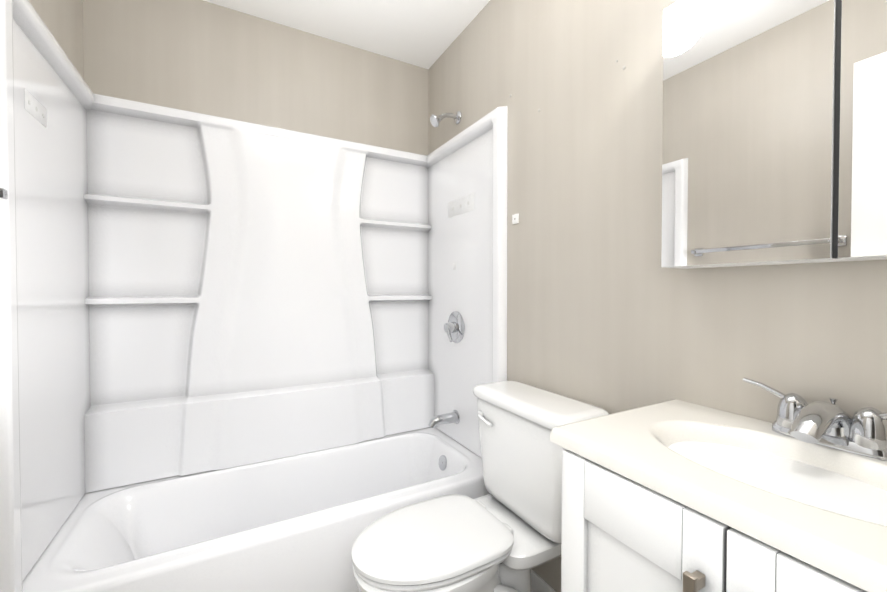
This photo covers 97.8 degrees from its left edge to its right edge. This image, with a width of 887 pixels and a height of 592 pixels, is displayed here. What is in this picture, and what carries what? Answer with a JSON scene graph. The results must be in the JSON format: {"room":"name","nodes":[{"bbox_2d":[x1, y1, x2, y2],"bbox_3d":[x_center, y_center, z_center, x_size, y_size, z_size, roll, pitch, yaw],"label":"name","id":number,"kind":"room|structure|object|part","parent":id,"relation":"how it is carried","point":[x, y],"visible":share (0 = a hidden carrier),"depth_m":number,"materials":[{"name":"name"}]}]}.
{"room":"bathroom","nodes":[
{"label":"bathroom","id":0,"kind":"room"},
{"bbox_2d":[28,0,83,78],"bbox_3d":[-0.892,-0.060,0.510,0.100,2.380,2.380,0,1,-29],"label":"wall","id":1,"kind":"structure","parent":0,"point":[62,20],"depth_m":1.33,"materials":[{"name":"paint"}]},
{"bbox_2d":[0,188,7,199],"bbox_3d":[-0.835,-0.216,0.574,0.061,0.044,0.604,0,1,-29],"label":"towel rail","id":2,"kind":"object","parent":1,"relation":"attached to","point":[3,193],"visible":1,"depth_m":0.83,"materials":[{"name":"silver metal"}]},
{"bbox_2d":[83,0,427,154],"bbox_3d":[-0.754,-0.081,1.887,1.470,2.380,0.100,0,1,-29],"label":"wall","id":3,"kind":"structure","parent":0,"point":[203,57],"depth_m":1.75,"materials":[{"name":"paint"}]},
{"bbox_2d":[0,0,507,591],"bbox_3d":[-0.557,-0.087,1.530,1.468,1.622,0.715,0,1,-29],"label":"surround","id":4,"kind":"object","parent":3,"relation":"attached to","point":[182,292],"visible":1,"depth_m":1.62,"materials":[{"name":"white plastic"}]},
{"bbox_2d":[203,0,489,68],"bbox_3d":[-0.204,-1.306,0.870,1.670,0.100,2.380,0,1,-29],"label":"ceiling","id":5,"kind":"structure","parent":0,"point":[425,34],"depth_m":1.78,"materials":[{"name":"paint"}]},
{"bbox_2d":[428,0,886,591],"bbox_3d":[0.483,-0.072,1.267,0.100,2.380,2.380,0,1,-29],"label":"wall","id":6,"kind":"structure","parent":0,"point":[608,312],"depth_m":1.13,"materials":[{"name":"paint"}]},
{"bbox_2d":[531,569,555,591],"bbox_3d":[0.408,1.072,1.305,0.012,0.089,0.688,0,1,-29],"label":"baseboard","id":7,"kind":"structure","parent":6,"relation":"attached to","point":[539,583],"depth_m":1.41,"materials":[{"name":"paint"}]},
{"bbox_2d":[509,60,625,223],"bbox_3d":[0.388,-0.540,1.323,0.006,0.520,0.520,0,1,-29],"label":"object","id":8,"kind":"structure","parent":6,"relation":"attached to","point":[515,218],"depth_m":1.51,"materials":[{"name":"plastic"}]},
{"bbox_2d":[661,0,886,268],"bbox_3d":[0.694,-0.362,0.673,0.097,0.600,0.583,0,1,-29],"label":"upper cabinet","id":9,"kind":"object","parent":6,"relation":"attached to","point":[774,146],"visible":1,"depth_m":0.72,"materials":[{"name":"mirror"}]},
{"bbox_3d":[-0.204,1.174,0.908,1.670,0.100,2.380,0,1,-29],"label":"floor","id":10,"kind":"structure","parent":0,"visible":0},
{"bbox_2d":[22,427,489,591],"bbox_3d":[-0.563,0.920,1.556,1.466,0.388,0.688,0,1,-29],"label":"bathtub","id":11,"kind":"object","parent":10,"relation":"on","point":[298,523],"visible":0.69,"depth_m":1.40,"materials":[{"name":"white ceramic"}]},
{"bbox_2d":[351,380,608,591],"bbox_3d":[0.082,0.723,1.162,0.716,0.790,0.464,0,1,-29],"label":"toilet","id":12,"kind":"object","parent":10,"relation":"on","point":[504,535],"visible":0.9,"depth_m":1.11,"materials":[{"name":"white ceramic"}]},
{"bbox_3d":[-0.034,0.686,1.097,0.449,0.047,0.324,0,1,-29],"label":"seat","id":13,"kind":"part","parent":12,"relation":"part of","materials":[{"name":"plastic"}]},
{"bbox_2d":[550,377,886,591],"bbox_3d":[0.537,0.650,0.604,0.454,0.955,0.631,0,1,-29],"label":"bathroom vanity","id":14,"kind":"object","parent":10,"relation":"on","point":[674,495],"visible":1,"depth_m":0.62,"materials":[{"name":"paint"}]},
{"bbox_2d":[743,377,886,460],"bbox_3d":[0.657,0.218,0.675,0.146,0.094,0.260,0,1,-29],"label":"faucet","id":15,"kind":"object","parent":14,"relation":"on","point":[822,428],"depth_m":0.66,"materials":[{"name":"silver metal"}]}
]}

